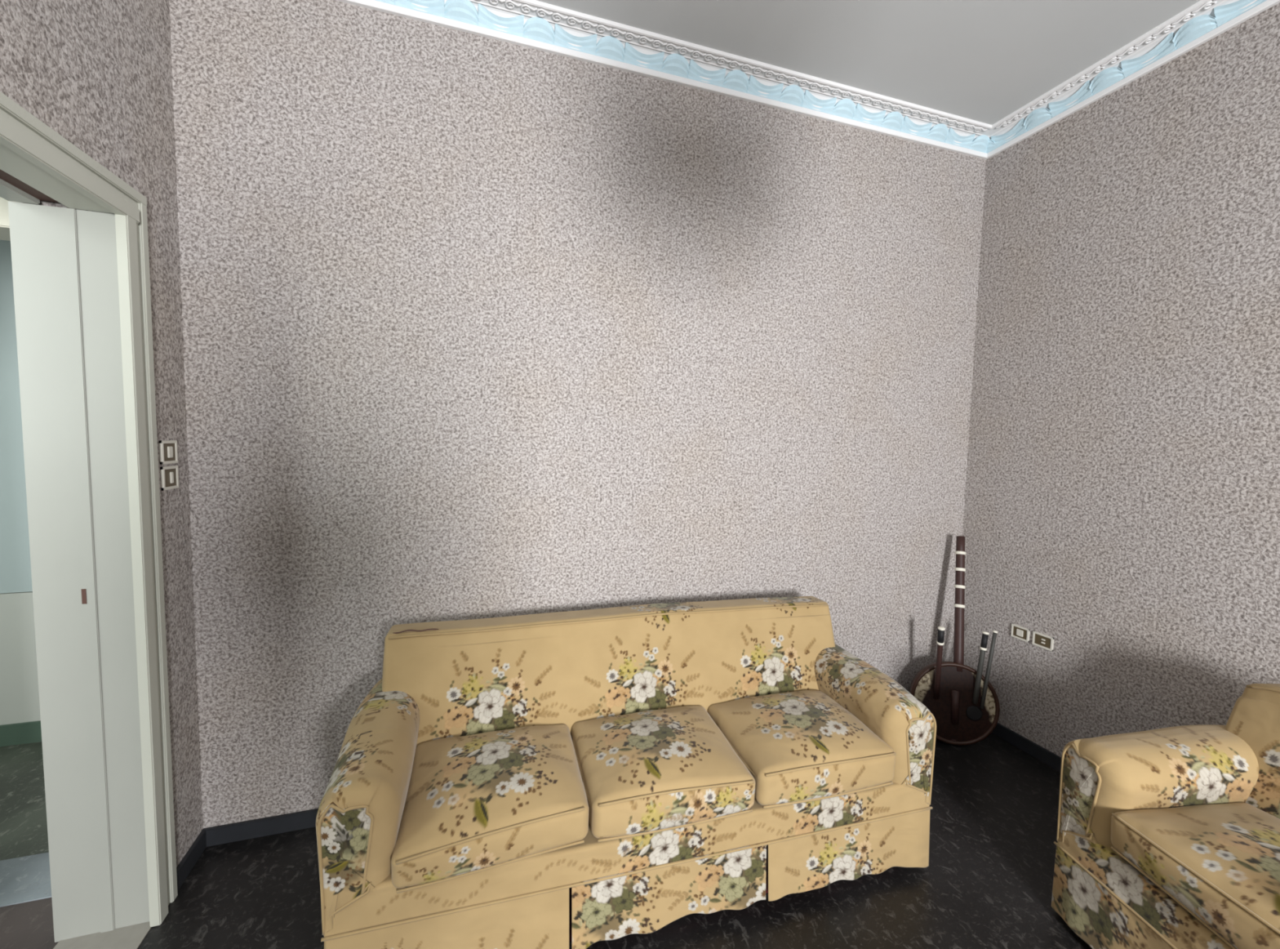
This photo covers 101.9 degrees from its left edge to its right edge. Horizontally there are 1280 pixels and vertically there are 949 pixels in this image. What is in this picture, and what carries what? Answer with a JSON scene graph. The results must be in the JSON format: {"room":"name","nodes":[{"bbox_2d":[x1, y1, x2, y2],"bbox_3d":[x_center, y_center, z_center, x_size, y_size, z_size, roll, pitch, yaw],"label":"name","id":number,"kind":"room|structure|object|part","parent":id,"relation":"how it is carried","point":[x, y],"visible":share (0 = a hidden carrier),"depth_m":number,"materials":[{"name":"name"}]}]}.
{"room":"living room","nodes":[
{"label":"living room","id":0,"kind":"room"},
{"bbox_2d":[0,196,19,215],"bbox_3d":[-2.541,-1.212,1.421,1.655,0.880,0.128,0,4,-18],"label":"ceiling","id":1,"kind":"structure","parent":0,"point":[3,202],"depth_m":1.58,"materials":[{"name":"white paint"}]},
{"bbox_2d":[0,240,40,724],"bbox_3d":[-2.792,-0.271,2.447,1.800,2.910,0.106,0,4,-18],"label":"wall","id":2,"kind":"structure","parent":0,"point":[15,575],"depth_m":2.41,"materials":[{"name":"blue paint"}]},
{"bbox_2d":[0,214,10,240],"bbox_3d":[-2.549,-0.771,1.450,1.655,0.035,0.155,0,4,-18],"label":"trim","id":3,"kind":"structure","parent":2,"relation":"attached to","point":[4,220],"depth_m":1.58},
{"bbox_2d":[0,720,41,746],"bbox_3d":[-2.873,1.225,2.473,1.655,0.099,0.012,0,4,-18],"label":"baseboard","id":4,"kind":"structure","parent":2,"relation":"attached to","point":[11,734],"depth_m":2.45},
{"bbox_2d":[0,741,48,860],"bbox_3d":[-2.745,1.365,2.078,1.655,0.120,0.872,0,4,-18],"label":"floor","id":5,"kind":"structure","parent":0,"point":[23,809],"depth_m":2.07,"materials":[{"name":"green stone"}]},
{"bbox_2d":[0,897,58,948],"bbox_3d":[-2.256,1.481,0.556,1.655,0.120,1.883,0,4,-18],"label":"floor","id":6,"kind":"structure","parent":0,"point":[28,924],"depth_m":1.56,"materials":[{"name":"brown stone"}]},
{"bbox_2d":[0,852,51,906],"bbox_3d":[-2.578,1.402,1.557,1.655,0.124,0.225,0,4,-18],"label":"sill","id":7,"kind":"structure","parent":6,"relation":"on","point":[25,878],"depth_m":1.72,"materials":[{"name":"grey stone"}]},
{"bbox_2d":[0,0,203,866],"bbox_3d":[-0.933,-0.033,-0.504,0.222,3.100,4.720,0,4,-18],"label":"wall","id":8,"kind":"structure","parent":0,"point":[98,73],"depth_m":1.58,"materials":[{"name":"paint"}]},
{"bbox_2d":[0,91,177,942],"bbox_3d":[-1.417,0.313,1.030,0.263,2.176,1.118,0,4,-18],"label":"door","id":9,"kind":"structure","parent":8,"relation":"in","point":[82,277],"depth_m":1.47,"materials":[{"name":"paint"}]},
{"bbox_3d":[-1.577,0.346,1.472,0.010,0.043,0.002,0,4,-18],"label":"strike plate","id":10,"kind":"part","parent":9,"relation":"part of","materials":[{"name":"brown metal"}]},
{"bbox_2d":[159,440,177,464],"bbox_3d":[-1.508,-0.072,1.661,0.010,0.074,0.088,0,4,-18],"label":"light switch","id":11,"kind":"object","parent":8,"relation":"attached to","point":[168,453],"visible":1,"depth_m":1.65,"materials":[{"name":"beige plastic"}]},
{"bbox_3d":[-1.496,-0.069,1.623,0.008,0.074,0.009,0,4,-18],"label":"frame","id":12,"kind":"part","parent":11,"relation":"part of","materials":[{"name":"beige plastic"}]},
{"bbox_3d":[-1.508,-0.104,1.658,0.008,0.009,0.088,0,4,-18],"label":"frame","id":13,"kind":"part","parent":11,"relation":"part of","materials":[{"name":"beige plastic"}]},
{"bbox_3d":[-1.509,-0.039,1.663,0.008,0.009,0.088,0,4,-18],"label":"frame","id":14,"kind":"part","parent":11,"relation":"part of","materials":[{"name":"beige plastic"}]},
{"bbox_3d":[-1.510,-0.072,1.660,0.005,0.056,0.070,0,4,-18],"label":"plate","id":15,"kind":"part","parent":11,"relation":"part of","materials":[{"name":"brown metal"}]},
{"bbox_3d":[-1.520,-0.074,1.698,0.008,0.074,0.009,0,4,-18],"label":"frame","id":16,"kind":"part","parent":11,"relation":"part of","materials":[{"name":"beige plastic"}]},
{"bbox_2d":[160,465,178,490],"bbox_3d":[-1.509,0.010,1.667,0.010,0.074,0.088,0,4,-18],"label":"light switch","id":17,"kind":"object","parent":8,"relation":"attached to","point":[169,474],"visible":1,"depth_m":1.66,"materials":[{"name":"beige plastic"}]},
{"bbox_3d":[-1.498,0.013,1.629,0.008,0.074,0.009,0,4,-18],"label":"frame","id":18,"kind":"part","parent":17,"relation":"part of","materials":[{"name":"beige plastic"}]},
{"bbox_3d":[-1.510,-0.022,1.664,0.008,0.009,0.088,0,4,-18],"label":"frame","id":19,"kind":"part","parent":17,"relation":"part of","materials":[{"name":"beige plastic"}]},
{"bbox_3d":[-1.511,0.043,1.669,0.008,0.009,0.088,0,4,-18],"label":"frame","id":20,"kind":"part","parent":17,"relation":"part of","materials":[{"name":"beige plastic"}]},
{"bbox_3d":[-1.511,0.010,1.666,0.005,0.056,0.070,0,4,-18],"label":"plate","id":21,"kind":"part","parent":17,"relation":"part of","materials":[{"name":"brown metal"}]},
{"bbox_3d":[-1.522,0.007,1.704,0.008,0.074,0.009,0,4,-18],"label":"frame","id":22,"kind":"part","parent":17,"relation":"part of","materials":[{"name":"beige plastic"}]},
{"bbox_2d":[176,830,206,891],"bbox_3d":[-0.867,1.476,-0.312,0.014,0.065,4.586,0,4,-18],"label":"baseboard","id":23,"kind":"structure","parent":8,"relation":"attached to","point":[194,852],"depth_m":1.77,"materials":[{"name":"wood"}]},
{"bbox_2d":[168,0,986,827],"bbox_3d":[0.063,-0.213,2.351,3.863,3.100,0.120,0,4,-18],"label":"wall","id":24,"kind":"structure","parent":0,"point":[474,326],"depth_m":2.08,"materials":[{"name":"paint"}]},
{"bbox_2d":[201,808,318,846],"bbox_3d":[0.101,1.305,2.409,3.523,0.065,0.014,0,4,-18],"label":"baseboard","id":25,"kind":"structure","parent":24,"relation":"attached to","point":[246,829],"depth_m":1.92,"materials":[{"name":"wood"}]},
{"bbox_2d":[335,0,991,159],"bbox_3d":[0.175,-1.704,2.152,3.523,0.094,0.112,0,4,-18],"label":"crown molding","id":26,"kind":"structure","parent":24,"relation":"attached to","point":[535,24],"depth_m":2.16,"materials":[{"name":"blue paint"}]},
{"bbox_2d":[137,732,1092,948],"bbox_3d":[0.857,1.563,0.256,3.643,0.120,4.840,0,4,-18],"label":"floor","id":27,"kind":"structure","parent":0,"point":[987,882],"depth_m":1.71,"materials":[{"name":"black stone"}]},
{"bbox_2d":[53,920,151,948],"bbox_3d":[-1.445,1.447,1.108,0.226,0.103,0.940,0,4,-18],"label":"threshold","id":28,"kind":"object","parent":27,"relation":"on","point":[131,936],"visible":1,"depth_m":1.52,"materials":[{"name":"stone"}]},
{"bbox_2d":[315,595,936,948],"bbox_3d":[0.023,0.963,1.874,1.963,0.801,0.722,0,4,-16],"label":"sofa","id":29,"kind":"object","parent":27,"relation":"on","point":[584,778],"visible":1,"depth_m":1.66,"materials":[{"name":"yellow fabric"}]},
{"bbox_3d":[-0.816,0.947,1.632,0.216,0.400,0.671,0,4,-16],"label":"arm","id":30,"kind":"part","parent":29,"relation":"part of","materials":[{"name":"fabric"}]},
{"bbox_3d":[-0.496,1.276,1.387,0.615,0.223,0.021,0,4,-16],"label":"skirt panel","id":31,"kind":"part","parent":29,"relation":"part of","materials":[{"name":"fabric"}]},
{"bbox_2d":[391,723,588,888],"bbox_3d":[-0.452,0.971,1.611,0.537,0.192,0.460,0,4,-16],"label":"seat cushion","id":32,"kind":"object","parent":29,"relation":"on","point":[477,800],"depth_m":1.47,"materials":[{"name":"fabric"}]},
{"bbox_3d":[0.091,1.115,1.635,1.908,0.116,0.155,0,4,-16],"label":"seat rail","id":33,"kind":"part","parent":29,"relation":"part of","materials":[{"name":"fabric"}]},
{"bbox_2d":[571,705,755,838],"bbox_3d":[0.057,0.957,1.754,0.537,0.174,0.460,0,4,-16],"label":"seat cushion","id":34,"kind":"object","parent":29,"relation":"on","point":[642,771],"depth_m":1.61,"materials":[{"name":"fabric"}]},
{"bbox_3d":[0.012,1.214,1.913,1.816,0.288,0.645,0,4,-16],"label":"frame","id":35,"kind":"part","parent":29,"relation":"part of","materials":[{"name":"beige fabric"}]},
{"bbox_3d":[0.104,1.267,1.556,0.618,0.204,0.022,0,4,-16],"label":"skirt panel","id":36,"kind":"part","parent":29,"relation":"part of","materials":[{"name":"fabric"}]},
{"bbox_2d":[706,689,895,804],"bbox_3d":[0.566,0.956,1.898,0.537,0.172,0.460,0,4,-16],"label":"seat cushion","id":37,"kind":"object","parent":29,"relation":"on","point":[797,747],"depth_m":1.76,"materials":[{"name":"fabric"}]},
{"bbox_3d":[0.712,1.270,1.729,0.634,0.211,0.023,0,4,-16],"label":"skirt panel","id":38,"kind":"part","parent":29,"relation":"part of","materials":[{"name":"fabric"}]},
{"bbox_3d":[0.865,0.946,2.108,0.216,0.401,0.671,0,4,-16],"label":"arm","id":39,"kind":"part","parent":29,"relation":"part of","materials":[{"name":"fabric"}]},
{"bbox_2d":[909,535,999,745],"bbox_3d":[1.583,0.841,2.613,0.366,1.018,0.301,0,4,-18],"label":"instrument","id":40,"kind":"object","parent":27,"relation":"on","point":[963,703],"visible":0.91,"depth_m":2.58,"materials":[{"name":"brown wood"}]},
{"bbox_3d":[1.477,0.935,2.564,0.024,0.381,0.086,3,4,27],"label":"handle","id":41,"kind":"part","parent":40,"relation":"part of","materials":[{"name":"red wood"}]},
{"bbox_3d":[1.678,0.955,2.559,0.079,0.349,0.022,-1,5,-29],"label":"handle","id":42,"kind":"part","parent":40,"relation":"part of","materials":[{"name":"silver metal"}]},
{"bbox_3d":[1.725,0.967,2.568,0.123,0.367,0.017,-2,5,-37],"label":"handle","id":43,"kind":"part","parent":40,"relation":"part of","materials":[{"name":"silver metal"}]},
{"bbox_2d":[1051,683,1279,948],"bbox_3d":[1.713,1.036,1.282,0.724,0.799,0.887,1,4,-5],"label":"armchair","id":44,"kind":"object","parent":27,"relation":"on","point":[1167,837],"visible":1,"depth_m":1.49,"materials":[{"name":"yellow fabric"}]},
{"bbox_3d":[1.359,1.318,1.271,0.025,0.216,0.804,1,4,-5],"label":"skirt panel","id":45,"kind":"part","parent":44,"relation":"part of","materials":[{"name":"fabric"}]},
{"bbox_3d":[1.454,1.167,1.268,0.155,0.116,0.832,1,4,-5],"label":"seat rail","id":46,"kind":"part","parent":44,"relation":"part of","materials":[{"name":"fabric"}]},
{"bbox_3d":[1.681,0.998,1.614,0.671,0.400,0.216,1,4,-5],"label":"arm","id":47,"kind":"part","parent":44,"relation":"part of","materials":[{"name":"fabric"}]},
{"bbox_2d":[1111,802,1279,948],"bbox_3d":[1.591,1.019,1.270,0.460,0.176,0.518,1,4,-5],"label":"seat cushion","id":48,"kind":"object","parent":44,"relation":"on","point":[1218,863],"depth_m":1.32,"materials":[{"name":"fabric"}]},
{"bbox_2d":[536,0,1200,124],"bbox_3d":[0.815,-1.638,-0.001,3.863,0.100,4.840,0,4,-18],"label":"ceiling","id":49,"kind":"structure","parent":0,"point":[980,60],"depth_m":2.04,"materials":[{"name":"paint"}]},
{"bbox_2d":[962,2,1279,756],"bbox_3d":[2.584,-0.043,0.626,0.120,3.100,4.720,0,4,-18],"label":"wall","id":50,"kind":"structure","parent":0,"point":[1122,504],"depth_m":2.12,"materials":[{"name":"paint"}]},
{"bbox_2d":[1010,622,1030,642],"bbox_3d":[1.890,0.787,2.579,0.010,0.066,0.086,0,4,-18],"label":"light switch","id":51,"kind":"object","parent":50,"relation":"attached to","point":[1021,633],"visible":1,"depth_m":2.58,"materials":[{"name":"beige plastic"}]},
{"bbox_3d":[1.879,0.784,2.616,0.008,0.066,0.009,0,4,-18],"label":"frame","id":52,"kind":"part","parent":51,"relation":"part of","materials":[{"name":"beige plastic"}]},
{"bbox_3d":[1.890,0.815,2.582,0.008,0.009,0.086,0,4,-18],"label":"frame","id":53,"kind":"part","parent":51,"relation":"part of","materials":[{"name":"beige plastic"}]},
{"bbox_3d":[1.892,0.787,2.580,0.005,0.048,0.068,0,4,-18],"label":"plate","id":54,"kind":"part","parent":51,"relation":"part of","materials":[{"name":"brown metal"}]},
{"bbox_3d":[1.891,0.758,2.578,0.008,0.009,0.086,0,4,-18],"label":"frame","id":55,"kind":"part","parent":51,"relation":"part of","materials":[{"name":"beige plastic"}]},
{"bbox_3d":[1.902,0.789,2.543,0.008,0.066,0.009,0,4,-18],"label":"frame","id":56,"kind":"part","parent":51,"relation":"part of","materials":[{"name":"beige plastic"}]},
{"bbox_2d":[991,722,1061,771],"bbox_3d":[2.474,1.467,0.762,0.014,0.065,4.586,0,4,-18],"label":"baseboard","id":57,"kind":"structure","parent":50,"relation":"attached to","point":[1028,746],"depth_m":2.53,"materials":[{"name":"wood"}]},
{"bbox_2d":[1031,630,1053,651],"bbox_3d":[1.923,0.795,2.477,0.010,0.066,0.092,0,4,-18],"label":"wall socket","id":58,"kind":"object","parent":50,"relation":"attached to","point":[1042,640],"visible":1,"depth_m":2.47,"materials":[{"name":"beige plastic"}]},
{"bbox_3d":[1.911,0.792,2.516,0.008,0.066,0.009,0,4,-18],"label":"frame","id":59,"kind":"part","parent":58,"relation":"part of","materials":[{"name":"beige plastic"}]},
{"bbox_3d":[1.925,0.795,2.477,0.005,0.048,0.074,0,4,-18],"label":"plate","id":60,"kind":"part","parent":58,"relation":"part of","materials":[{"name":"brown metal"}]},
{"bbox_3d":[1.923,0.823,2.479,0.008,0.009,0.092,0,4,-18],"label":"frame","id":61,"kind":"part","parent":58,"relation":"part of","materials":[{"name":"beige plastic"}]},
{"bbox_3d":[1.924,0.766,2.475,0.008,0.009,0.092,0,4,-18],"label":"frame","id":62,"kind":"part","parent":58,"relation":"part of","materials":[{"name":"beige plastic"}]},
{"bbox_3d":[1.936,0.798,2.438,0.008,0.066,0.009,0,4,-18],"label":"frame","id":63,"kind":"part","parent":58,"relation":"part of","materials":[{"name":"beige plastic"}]},
{"bbox_2d":[986,0,1279,159],"bbox_3d":[2.477,-1.548,0.567,0.112,0.094,4.651,0,4,-18],"label":"crown molding","id":64,"kind":"structure","parent":50,"relation":"attached to","point":[1204,20],"depth_m":2.12,"materials":[{"name":"blue paint"}]}
]}

